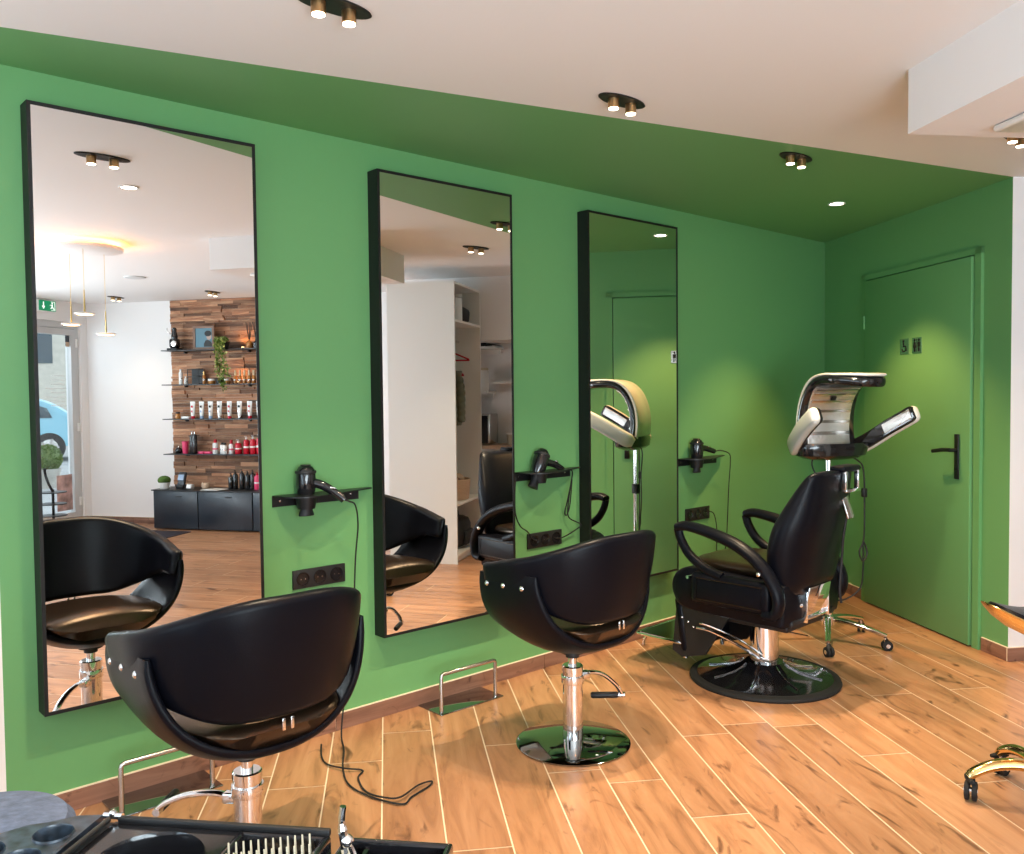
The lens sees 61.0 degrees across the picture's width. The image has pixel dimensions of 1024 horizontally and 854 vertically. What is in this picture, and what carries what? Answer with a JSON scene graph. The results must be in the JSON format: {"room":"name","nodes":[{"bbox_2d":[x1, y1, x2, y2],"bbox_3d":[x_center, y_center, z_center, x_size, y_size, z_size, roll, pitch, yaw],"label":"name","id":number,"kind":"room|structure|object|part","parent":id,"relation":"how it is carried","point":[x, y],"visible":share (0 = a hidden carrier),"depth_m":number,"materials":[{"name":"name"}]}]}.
{"room":"salon","nodes":[
{"label":"salon","id":0,"kind":"room"},
{"bbox_2d":[0,64,824,793],"bbox_3d":[-0.424,0.021,3.827,7.085,2.382,0.120,-3,3,-42],"label":"wall","id":1,"kind":"structure","parent":0,"point":[751,300],"depth_m":3.57,"materials":[{"name":"green paint"}]},
{"bbox_2d":[53,776,118,809],"bbox_3d":[-1.411,1.220,2.884,0.200,0.074,0.010,-3,3,-42],"label":"baseboard","id":2,"kind":"structure","parent":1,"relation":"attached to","point":[80,797],"depth_m":2.89,"materials":[{"name":"brown wood"}]},
{"bbox_2d":[20,99,264,716],"bbox_3d":[-1.225,-0.058,2.974,0.745,1.916,0.073,-3,3,-42],"label":"wall mirror","id":3,"kind":"object","parent":1,"relation":"attached to","point":[140,238],"visible":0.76,"depth_m":2.89,"materials":[{"name":"black mirror"}]},
{"bbox_2d":[124,755,209,793],"bbox_3d":[-1.212,1.211,3.062,0.297,0.073,0.010,-3,3,-42],"label":"baseboard","id":4,"kind":"structure","parent":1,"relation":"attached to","point":[179,767],"depth_m":3.05,"materials":[{"name":"brown wood"}]},
{"bbox_2d":[292,563,344,589],"bbox_3d":[-0.767,0.590,3.444,0.232,0.075,0.013,-3,3,-42],"label":"wall socket","id":5,"kind":"object","parent":1,"relation":"attached to","point":[329,574],"visible":1,"depth_m":3.44,"materials":[{"name":"black plastic"}]},
{"bbox_2d":[297,572,309,585],"bbox_3d":[-0.815,0.594,3.396,0.055,0.055,0.005,-3,3,-42],"label":"outlet","id":6,"kind":"object","parent":5,"relation":"attached to","point":[303,578],"depth_m":3.40,"materials":[{"name":"black plastic"}]},
{"bbox_2d":[314,569,325,582],"bbox_3d":[-0.760,0.592,3.445,0.055,0.055,0.005,-3,3,-42],"label":"outlet","id":7,"kind":"object","parent":5,"relation":"attached to","point":[319,574],"depth_m":3.44,"materials":[{"name":"black plastic"}]},
{"bbox_2d":[330,567,342,580],"bbox_3d":[-0.705,0.589,3.495,0.055,0.055,0.005,-3,3,-42],"label":"outlet","id":8,"kind":"object","parent":5,"relation":"attached to","point":[336,573],"depth_m":3.50,"materials":[{"name":"black plastic"}]},
{"bbox_2d":[272,487,371,509],"bbox_3d":[-0.706,0.283,3.401,0.430,0.055,0.146,-3,3,-42],"label":"shelf","id":9,"kind":"object","parent":1,"relation":"attached to","point":[303,502],"visible":0.94,"depth_m":3.34,"materials":[{"name":"black metal"}]},
{"bbox_3d":[-0.771,0.280,3.437,0.380,0.040,0.006,-3,3,-42],"label":"plate","id":10,"kind":"part","parent":9,"relation":"part of","materials":[{"name":"black metal"}]},
{"bbox_2d":[295,464,346,516],"bbox_3d":[-0.737,0.242,3.357,0.194,0.198,0.081,-1,2,-11],"label":"hair dryer","id":11,"kind":"object","parent":9,"relation":"in","point":[306,483],"visible":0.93,"depth_m":3.33,"materials":[{"name":"black plastic"}]},
{"bbox_3d":[-0.705,0.243,3.344,0.137,0.098,0.030,-1,2,3],"label":"handle","id":12,"kind":"part","parent":11,"relation":"part of","materials":[{"name":"black plastic"}]},
{"bbox_2d":[320,499,432,804],"bbox_3d":[-0.532,0.759,3.154,0.250,0.954,0.706,-2,3,-35],"label":"power cord","id":13,"kind":"object","parent":11,"relation":"hanging from","point":[326,763],"visible":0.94,"depth_m":3.08,"materials":[{"name":"black rubber"}]},
{"bbox_2d":[272,487,371,498],"bbox_3d":[-0.705,0.258,3.399,0.430,0.005,0.142,-3,3,-42],"label":"tray","id":14,"kind":"object","parent":9,"relation":"on","point":[352,491],"depth_m":3.34,"materials":[{"name":"black metal"}]},
{"bbox_2d":[367,168,515,637],"bbox_3d":[-0.287,-0.100,3.818,0.732,1.916,0.073,-3,3,-42],"label":"wall mirror","id":15,"kind":"object","parent":1,"relation":"attached to","point":[441,257],"visible":0.83,"depth_m":3.74,"materials":[{"name":"black mirror"}]},
{"bbox_2d":[527,529,561,548],"bbox_3d":[0.157,0.549,4.275,0.233,0.075,0.013,-3,3,-42],"label":"wall socket","id":16,"kind":"object","parent":1,"relation":"attached to","point":[546,538],"visible":1,"depth_m":4.27,"materials":[{"name":"black plastic"}]},
{"bbox_2d":[530,535,538,546],"bbox_3d":[0.109,0.554,4.228,0.055,0.055,0.005,-3,3,-42],"label":"outlet","id":17,"kind":"object","parent":16,"relation":"attached to","point":[532,543],"depth_m":4.23,"materials":[{"name":"black plastic"}]},
{"bbox_2d":[541,534,549,544],"bbox_3d":[0.164,0.551,4.277,0.055,0.055,0.005,-3,3,-42],"label":"outlet","id":18,"kind":"object","parent":16,"relation":"attached to","point":[545,538],"depth_m":4.28,"materials":[{"name":"black plastic"}]},
{"bbox_2d":[552,532,559,542],"bbox_3d":[0.219,0.549,4.326,0.055,0.055,0.005,-3,3,-42],"label":"outlet","id":19,"kind":"object","parent":16,"relation":"attached to","point":[554,534],"depth_m":4.32,"materials":[{"name":"black plastic"}]},
{"bbox_2d":[515,467,579,483],"bbox_3d":[0.216,0.238,4.230,0.430,0.055,0.146,-3,3,-42],"label":"shelf","id":20,"kind":"object","parent":1,"relation":"attached to","point":[542,477],"visible":0.85,"depth_m":4.17,"materials":[{"name":"black metal"}]},
{"bbox_2d":[515,478,536,540],"bbox_3d":[0.062,0.398,4.170,0.016,0.319,0.161,1,3,42],"label":"power cord","id":21,"kind":"object","parent":20,"relation":"hanging from","point":[515,478],"visible":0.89,"depth_m":4.12,"materials":[{"name":"black rubber"}]},
{"bbox_3d":[0.150,0.235,4.265,0.380,0.040,0.006,-3,3,-42],"label":"plate","id":22,"kind":"part","parent":20,"relation":"part of","materials":[{"name":"black metal"}]},
{"bbox_2d":[528,448,564,489],"bbox_3d":[0.158,0.200,4.210,0.081,0.199,0.236,1,3,39],"label":"hair dryer","id":23,"kind":"object","parent":20,"relation":"in","point":[540,461],"visible":0.95,"depth_m":4.15,"materials":[{"name":"black plastic"}]},
{"bbox_3d":[0.199,0.188,4.236,0.045,0.052,0.143,1,-22,42],"label":"handle","id":24,"kind":"part","parent":23,"relation":"part of","materials":[{"name":"black plastic"}]},
{"bbox_2d":[555,469,581,538],"bbox_3d":[0.295,0.379,4.343,0.160,0.352,0.066,-3,3,-42],"label":"power cord","id":25,"kind":"object","parent":23,"relation":"hanging from","point":[570,488],"visible":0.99,"depth_m":4.35,"materials":[{"name":"black rubber"}]},
{"bbox_2d":[515,467,579,473],"bbox_3d":[0.217,0.213,4.228,0.430,0.005,0.142,-3,3,-42],"label":"tray","id":26,"kind":"object","parent":20,"relation":"on","point":[567,470],"depth_m":4.18,"materials":[{"name":"black metal"}]},
{"bbox_2d":[577,210,678,576],"bbox_3d":[0.634,-0.140,4.646,0.728,1.916,0.073,-3,3,-42],"label":"wall mirror","id":27,"kind":"object","parent":1,"relation":"attached to","point":[628,267],"visible":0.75,"depth_m":4.58,"materials":[{"name":"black mirror"}]},
{"bbox_2d":[685,506,709,520],"bbox_3d":[1.085,0.509,5.110,0.235,0.075,0.013,-3,3,-42],"label":"wall socket","id":28,"kind":"object","parent":1,"relation":"attached to","point":[692,514],"visible":0.98,"depth_m":5.10,"materials":[{"name":"black plastic"}]},
{"bbox_2d":[688,510,693,519],"bbox_3d":[1.040,0.513,5.064,0.055,0.055,0.005,-3,3,-42],"label":"outlet","id":29,"kind":"object","parent":28,"relation":"attached to","point":[690,512],"depth_m":5.07,"materials":[{"name":"black plastic"}]},
{"bbox_2d":[695,509,700,518],"bbox_3d":[1.095,0.510,5.114,0.055,0.055,0.005,-3,3,-42],"label":"outlet","id":30,"kind":"object","parent":28,"relation":"attached to","point":[697,511],"depth_m":5.11,"materials":[{"name":"black plastic"}]},
{"bbox_2d":[703,508,708,516],"bbox_3d":[1.150,0.508,5.163,0.055,0.055,0.005,-3,3,-42],"label":"outlet","id":31,"kind":"object","parent":28,"relation":"attached to","point":[705,514],"depth_m":5.16,"materials":[{"name":"black plastic"}]},
{"bbox_2d":[678,455,724,467],"bbox_3d":[1.152,0.204,5.073,0.430,0.055,0.146,-3,3,-42],"label":"shelf","id":32,"kind":"object","parent":1,"relation":"attached to","point":[693,462],"visible":0.98,"depth_m":5.00,"materials":[{"name":"black metal"}]},
{"bbox_3d":[1.087,0.201,5.108,0.380,0.040,0.006,-3,3,-42],"label":"plate","id":33,"kind":"part","parent":32,"relation":"part of","materials":[{"name":"black metal"}]},
{"bbox_2d":[678,455,724,459],"bbox_3d":[1.153,0.179,5.070,0.430,0.005,0.142,-3,3,-42],"label":"tray","id":34,"kind":"object","parent":32,"relation":"on","point":[713,457],"depth_m":4.99,"materials":[{"name":"black metal"}]},
{"bbox_2d":[690,438,715,472],"bbox_3d":[1.104,0.162,5.059,0.083,0.198,0.195,1,3,42],"label":"hair dryer","id":35,"kind":"object","parent":32,"relation":"in","point":[697,448],"visible":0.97,"depth_m":4.99,"materials":[{"name":"black plastic"}]},
{"bbox_3d":[1.136,0.130,5.067,0.139,0.056,0.030,-2,3,-40],"label":"handle","id":36,"kind":"part","parent":35,"relation":"part of","materials":[{"name":"black plastic"}]},
{"bbox_2d":[716,450,730,548],"bbox_3d":[1.248,0.475,5.187,0.168,0.685,0.062,-3,3,-42],"label":"power cord","id":37,"kind":"object","parent":35,"relation":"hanging from","point":[716,450],"visible":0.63,"depth_m":5.24,"materials":[{"name":"black rubber"}]},
{"bbox_2d":[313,651,567,737],"bbox_3d":[-0.256,1.169,3.923,1.434,0.074,0.010,-3,3,-42],"label":"baseboard","id":38,"kind":"structure","parent":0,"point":[388,706],"depth_m":3.84,"materials":[{"name":"brown wood"}]},
{"bbox_2d":[0,0,1023,242],"bbox_3d":[1.284,-1.060,0.327,9.136,0.001,7.521,-3,3,-42],"label":"ceiling","id":39,"kind":"structure","parent":0,"point":[512,87],"depth_m":2.86,"materials":[{"name":"white paint"}]},
{"bbox_2d":[299,0,371,27],"bbox_3d":[-0.470,-1.094,2.294,0.230,0.040,0.090,-3,3,-42],"label":"light","id":40,"kind":"object","parent":39,"relation":"attached to","point":[349,11],"visible":1,"depth_m":2.30,"materials":[{"name":"black metal"}]},
{"bbox_2d":[598,92,644,115],"bbox_3d":[0.388,-1.131,3.066,0.230,0.040,0.090,-3,3,-42],"label":"light","id":41,"kind":"object","parent":39,"relation":"attached to","point":[614,100],"visible":1,"depth_m":3.04,"materials":[{"name":"black metal"}]},
{"bbox_2d":[779,152,811,168],"bbox_3d":[1.250,-1.169,3.828,0.230,0.040,0.090,-3,3,-42],"label":"light","id":42,"kind":"object","parent":39,"relation":"attached to","point":[791,158],"visible":1,"depth_m":3.80,"materials":[{"name":"black metal"}]},
{"bbox_3d":[1.249,-1.186,3.827,0.230,0.005,0.090,-3,3,-44],"label":"oval plate","id":43,"kind":"part","parent":42,"relation":"part of","materials":[{"name":"black metal"}]},
{"bbox_2d":[828,202,845,205],"bbox_3d":[1.787,-1.227,4.788,0.094,0.006,0.094,-3,3,-42],"label":"recessed light","id":44,"kind":"object","parent":39,"relation":"in","point":[832,203],"visible":1,"depth_m":4.78,"materials":[{"name":"white plastic"}]},
{"bbox_2d":[1003,137,1023,147],"bbox_3d":[2.048,-1.166,3.531,0.230,0.040,0.090,-3,3,-42],"label":"light","id":45,"kind":"object","parent":39,"relation":"attached to","point":[1019,142],"visible":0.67,"depth_m":3.54,"materials":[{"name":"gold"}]},
{"bbox_2d":[74,593,1023,853],"bbox_3d":[0.805,1.292,2.133,7.370,0.060,7.601,-1,2,-8],"label":"floor","id":46,"kind":"structure","parent":0,"point":[878,765],"depth_m":3.14,"materials":[{"name":"brown wood"}]},
{"bbox_2d":[0,791,75,832],"bbox_3d":[-0.966,1.000,1.560,0.526,0.602,0.518,-3,3,-42],"label":"round stool","id":47,"kind":"object","parent":46,"relation":"on","point":[18,809],"visible":0.56,"depth_m":1.60,"materials":[{"name":"grey fabric"}]},
{"bbox_2d":[102,747,222,815],"bbox_3d":[-1.191,1.165,2.966,0.350,0.176,0.170,-3,3,-42],"label":"footrest","id":48,"kind":"object","parent":46,"relation":"on","point":[147,798],"depth_m":2.94,"materials":[{"name":"silver metal"}]},
{"bbox_3d":[-1.190,1.249,2.969,0.350,0.006,0.170,-3,3,-42],"label":"floor plate","id":49,"kind":"part","parent":48,"relation":"part of","materials":[{"name":"silver metal"}]},
{"bbox_2d":[0,809,452,853],"bbox_3d":[-0.363,0.892,0.931,0.551,0.852,0.330,0,2,8],"label":"trolley","id":50,"kind":"object","parent":46,"relation":"on","point":[81,834],"visible":0.95,"depth_m":1.01,"materials":[{"name":"black plastic"}]},
{"bbox_2d":[0,814,102,853],"bbox_3d":[-0.576,0.497,0.921,0.136,0.052,0.280,0,2,8],"label":"tray","id":51,"kind":"object","parent":50,"relation":"on","point":[71,835],"depth_m":1.00,"materials":[{"name":"grey metal"}]},
{"bbox_2d":[77,822,239,853],"bbox_3d":[-0.415,0.505,0.913,0.160,0.060,0.252,0,2,8],"label":"tray","id":52,"kind":"object","parent":50,"relation":"on","point":[106,837],"depth_m":1.01,"materials":[{"name":"black plastic"}]},
{"bbox_3d":[-0.342,0.472,1.029,0.265,0.009,0.008,0,2,8],"label":"rail","id":53,"kind":"part","parent":50,"relation":"part of","materials":[{"name":"black plastic"}]},
{"bbox_2d":[228,834,311,853],"bbox_3d":[-0.234,0.484,0.976,0.170,0.043,0.035,-1,2,-12],"label":"brush","id":54,"kind":"object","parent":50,"relation":"on","point":[309,844],"visible":1,"depth_m":0.97,"materials":[{"name":"beige plastic"}]},
{"bbox_2d":[221,831,330,853],"bbox_3d":[-0.282,0.502,0.895,0.112,0.048,0.252,0,2,8],"label":"tray","id":55,"kind":"object","parent":50,"relation":"on","point":[320,840],"depth_m":1.01,"materials":[{"name":"black plastic"}]},
{"bbox_2d":[337,805,356,853],"bbox_3d":[-0.186,0.469,0.986,0.022,0.081,0.016,1,2,30],"label":"clip","id":56,"kind":"object","parent":50,"relation":"on","point":[346,839],"visible":1,"depth_m":0.98,"materials":[{"name":"silver metal"}]},
{"bbox_2d":[335,838,452,853],"bbox_3d":[-0.158,0.518,0.901,0.135,0.030,0.305,0,2,8],"label":"tray","id":57,"kind":"object","parent":50,"relation":"on","point":[361,845],"depth_m":1.04,"materials":[{"name":"black plastic"}]},
{"bbox_2d":[105,586,363,823],"bbox_3d":[-0.737,0.843,2.425,0.659,0.850,0.594,-3,3,-42],"label":"salon chair","id":58,"kind":"object","parent":46,"relation":"on","point":[243,682],"visible":0.98,"depth_m":2.19,"materials":[{"name":"black leather"}]},
{"bbox_3d":[-0.887,1.055,2.453,0.251,0.068,0.032,0,2,4],"label":"pump lever","id":59,"kind":"part","parent":58,"relation":"part of","materials":[{"name":"silver metal"}]},
{"bbox_3d":[-0.700,0.583,2.373,0.648,0.328,0.469,-3,3,-42],"label":"backrest","id":60,"kind":"part","parent":58,"relation":"part of","materials":[{"name":"black leather"}]},
{"bbox_3d":[-0.757,0.798,2.446,0.481,0.156,0.472,-3,3,-42],"label":"seat","id":61,"kind":"part","parent":58,"relation":"part of","materials":[{"name":"black leather"}]},
{"bbox_3d":[-0.587,0.765,2.238,0.009,0.032,0.004,-3,3,-42],"label":"zip pull","id":62,"kind":"part","parent":58,"relation":"part of","materials":[{"name":"silver metal"}]},
{"bbox_3d":[-0.569,0.764,2.254,0.009,0.032,0.004,-3,3,-42],"label":"zip pull","id":63,"kind":"part","parent":58,"relation":"part of","materials":[{"name":"silver metal"}]},
{"bbox_2d":[418,658,502,715],"bbox_3d":[-0.225,1.122,3.835,0.350,0.176,0.170,-3,3,-42],"label":"footrest","id":64,"kind":"object","parent":46,"relation":"on","point":[442,706],"depth_m":3.81,"materials":[{"name":"silver metal"}]},
{"bbox_3d":[-0.224,1.207,3.838,0.350,0.006,0.170,-3,3,-42],"label":"floor plate","id":65,"kind":"part","parent":64,"relation":"part of","materials":[{"name":"silver metal"}]},
{"bbox_3d":[-0.187,1.122,3.788,0.319,0.172,0.017,-3,3,-42],"label":"rail","id":66,"kind":"part","parent":64,"relation":"part of","materials":[{"name":"silver metal"}]},
{"bbox_2d":[479,530,655,766],"bbox_3d":[0.249,0.798,3.332,0.648,0.850,0.558,-3,3,-42],"label":"salon chair","id":67,"kind":"object","parent":46,"relation":"on","point":[589,596],"visible":1,"depth_m":3.15,"materials":[{"name":"black leather"}]},
{"bbox_3d":[0.276,0.539,3.289,0.648,0.328,0.469,-3,3,-42],"label":"backrest","id":68,"kind":"part","parent":67,"relation":"part of","materials":[{"name":"black leather"}]},
{"bbox_3d":[0.233,0.870,3.353,0.092,0.030,0.092,-3,3,-42],"label":"swivel plate","id":69,"kind":"part","parent":67,"relation":"part of","materials":[{"name":"black plastic"}]},
{"bbox_3d":[0.236,1.210,3.366,0.442,0.025,0.442,-3,3,-42],"label":"plate","id":70,"kind":"part","parent":67,"relation":"part of","materials":[{"name":"silver metal"}]},
{"bbox_3d":[0.220,0.754,3.362,0.481,0.156,0.472,-3,3,-42],"label":"seat","id":71,"kind":"part","parent":67,"relation":"part of","materials":[{"name":"black leather"}]},
{"bbox_3d":[0.346,1.001,3.398,0.197,0.116,0.032,-1,2,-20],"label":"pump lever","id":72,"kind":"part","parent":67,"relation":"part of","materials":[{"name":"silver metal"}]},
{"bbox_2d":[636,464,860,703],"bbox_3d":[1.105,0.673,4.171,0.719,1.020,1.024,-3,3,-44],"label":"barber chair","id":73,"kind":"object","parent":46,"relation":"on","point":[797,578],"visible":1,"depth_m":3.90,"materials":[{"name":"black leather"}]},
{"bbox_3d":[0.858,1.035,4.439,0.404,0.018,0.290,-3,3,-44],"label":"footrest rail","id":74,"kind":"part","parent":73,"relation":"part of","materials":[{"name":"silver metal"}]},
{"bbox_3d":[0.962,0.636,3.883,0.073,0.394,0.548,-3,3,-44],"label":"armrest","id":75,"kind":"part","parent":73,"relation":"part of","materials":[{"name":"black leather"}]},
{"bbox_3d":[0.976,0.740,3.885,0.045,0.145,0.400,-3,3,-44],"label":"panel","id":76,"kind":"part","parent":73,"relation":"part of","materials":[{"name":"black leather"}]},
{"bbox_3d":[1.170,0.637,4.098,0.450,0.057,0.520,-3,3,-44],"label":"seat","id":77,"kind":"part","parent":73,"relation":"part of","materials":[{"name":"black leather"}]},
{"bbox_3d":[1.033,1.005,4.052,0.342,0.182,0.044,0,2,9],"label":"pump lever","id":78,"kind":"part","parent":73,"relation":"part of","materials":[{"name":"silver metal"}]},
{"bbox_3d":[1.149,0.755,4.125,0.524,0.212,0.591,-3,3,-44],"label":"seat","id":79,"kind":"part","parent":73,"relation":"part of","materials":[{"name":"black leather"}]},
{"bbox_3d":[1.200,0.869,4.077,0.400,0.065,0.460,-3,3,-44],"label":"under frame","id":80,"kind":"part","parent":73,"relation":"part of","materials":[{"name":"black metal"}]},
{"bbox_3d":[1.391,0.616,4.297,0.073,0.394,0.548,-3,3,-44],"label":"armrest","id":81,"kind":"part","parent":73,"relation":"part of","materials":[{"name":"black leather"}]},
{"bbox_3d":[1.349,0.463,3.903,0.537,0.545,0.243,-3,3,-44],"label":"backrest","id":82,"kind":"part","parent":73,"relation":"part of","materials":[{"name":"black leather"}]},
{"bbox_3d":[1.493,0.345,3.885,0.060,0.126,0.051,-3,3,-44],"label":"bracket plate","id":83,"kind":"part","parent":73,"relation":"part of","materials":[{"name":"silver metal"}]},
{"bbox_2d":[707,511,807,635],"bbox_3d":[1.395,0.828,4.981,0.080,0.652,0.608,-3,3,-42],"label":"power cord","id":84,"kind":"object","parent":46,"relation":"on","point":[707,511],"visible":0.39,"depth_m":5.17,"materials":[{"name":"black rubber"}]},
{"bbox_2d":[787,373,919,656],"bbox_3d":[1.706,0.436,4.660,0.642,1.443,0.701,-1,2,-17],"label":"machine","id":85,"kind":"object","parent":46,"relation":"on","point":[823,430],"visible":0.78,"depth_m":4.58,"materials":[{"name":"silver metal"}]},
{"bbox_3d":[1.654,1.062,4.547,0.034,0.077,0.286,0,2,19],"label":"leg","id":86,"kind":"part","parent":85,"relation":"part of","materials":[{"name":"silver metal"}]},
{"bbox_3d":[1.707,-0.059,4.622,0.280,0.313,0.100,-1,2,-17],"label":"heat panel","id":87,"kind":"part","parent":85,"relation":"part of","materials":[{"name":"silver metal"}]},
{"bbox_3d":[1.843,1.051,4.789,0.286,0.077,0.034,-2,3,-33],"label":"leg","id":88,"kind":"part","parent":85,"relation":"part of","materials":[{"name":"silver metal"}]},
{"bbox_3d":[1.837,1.058,4.601,0.286,0.077,0.034,1,3,37],"label":"leg","id":89,"kind":"part","parent":85,"relation":"part of","materials":[{"name":"silver metal"}]},
{"bbox_2d":[861,488,866,496],"bbox_3d":[1.905,0.355,4.705,0.026,0.050,0.026,-1,2,-17],"label":"switch","id":90,"kind":"object","parent":85,"relation":"attached to","point":[863,490],"depth_m":4.69,"materials":[{"name":"black plastic"}]},
{"bbox_2d":[881,409,911,432],"bbox_3d":[2.003,-0.030,4.530,0.013,0.132,0.186,-2,2,-28],"label":"lamp","id":91,"kind":"object","parent":85,"relation":"attached to","point":[901,420],"depth_m":4.52,"materials":[{"name":"silver metal"}]},
{"bbox_2d":[963,600,1023,801],"bbox_3d":[1.743,0.895,2.796,0.484,0.663,0.460,-3,3,-42],"label":"stool","id":92,"kind":"object","parent":46,"relation":"on","point":[1012,617],"visible":1,"depth_m":2.83,"materials":[{"name":"gold metal"}]},
{"bbox_3d":[1.605,1.121,2.843,0.227,0.082,0.050,0,2,11],"label":"leg","id":93,"kind":"part","parent":92,"relation":"part of","materials":[{"name":"gold metal"}]},
{"bbox_3d":[1.722,1.116,2.948,0.050,0.082,0.227,-1,2,-5],"label":"leg","id":94,"kind":"part","parent":92,"relation":"part of","materials":[{"name":"gold metal"}]},
{"bbox_2d":[824,177,1012,646],"bbox_3d":[2.379,-0.060,5.196,0.120,2.382,1.836,-1,2,-8],"label":"wall","id":95,"kind":"structure","parent":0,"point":[983,216],"depth_m":4.52,"materials":[{"name":"green paint"}]},
{"bbox_2d":[861,246,983,649],"bbox_3d":[2.296,0.098,5.029,0.096,2.082,1.121,-1,2,-8],"label":"door","id":96,"kind":"structure","parent":95,"relation":"attached to","point":[923,539],"depth_m":4.88,"materials":[{"name":"green paint"}]},
{"bbox_2d":[900,338,908,353],"bbox_3d":[2.293,-0.471,5.085,0.005,0.088,0.088,-1,2,-8],"label":"restroom sign","id":97,"kind":"object","parent":96,"relation":"attached to","point":[904,343],"visible":1,"depth_m":5.08,"materials":[{"name":"black"}]},
{"bbox_2d":[912,337,921,352],"bbox_3d":[2.310,-0.466,4.964,0.005,0.088,0.088,-1,2,-8],"label":"restroom sign","id":98,"kind":"object","parent":96,"relation":"attached to","point":[916,342],"visible":1,"depth_m":4.96,"materials":[{"name":"black"}]},
{"bbox_3d":[2.326,0.126,4.684,0.056,0.035,0.146,-1,2,-8],"label":"handle","id":99,"kind":"part","parent":96,"relation":"part of","materials":[{"name":"black metal"}]},
{"bbox_3d":[2.365,0.158,4.627,0.010,0.240,0.034,-1,2,-8],"label":"handle plate","id":100,"kind":"part","parent":96,"relation":"part of","materials":[{"name":"black metal"}]},
{"bbox_2d":[846,583,1005,660],"bbox_3d":[2.328,1.096,5.226,0.020,0.070,1.833,-1,2,-8],"label":"baseboard","id":101,"kind":"structure","parent":95,"relation":"attached to","point":[988,646],"depth_m":4.44,"materials":[{"name":"brown wood"}]},
{"bbox_2d":[908,0,1023,137],"bbox_3d":[1.867,-1.041,2.422,1.052,0.204,0.933,-1,2,-8],"label":"ceiling","id":102,"kind":"structure","parent":0,"point":[974,84],"depth_m":2.56,"materials":[{"name":"white paint"}]},
{"bbox_2d":[993,113,1023,132],"bbox_3d":[1.881,-0.923,2.453,0.660,0.032,0.660,-1,2,-8],"label":"air cassette","id":103,"kind":"object","parent":102,"relation":"attached to","point":[1016,124],"visible":1,"depth_m":2.68,"materials":[{"name":"white plastic"}]},
{"bbox_2d":[1008,177,1023,646],"bbox_3d":[3.299,-0.042,4.460,1.728,2.382,0.120,-1,2,-8],"label":"wall","id":104,"kind":"structure","parent":0,"point":[1016,507],"depth_m":4.28,"materials":[{"name":"white paint"}]},
{"bbox_2d":[1006,646,1023,661],"bbox_3d":[3.067,1.119,4.402,1.239,0.070,0.010,-1,2,-8],"label":"baseboard","id":105,"kind":"structure","parent":104,"relation":"attached to","point":[1012,653],"depth_m":4.32,"materials":[{"name":"brown wood"}]}
]}

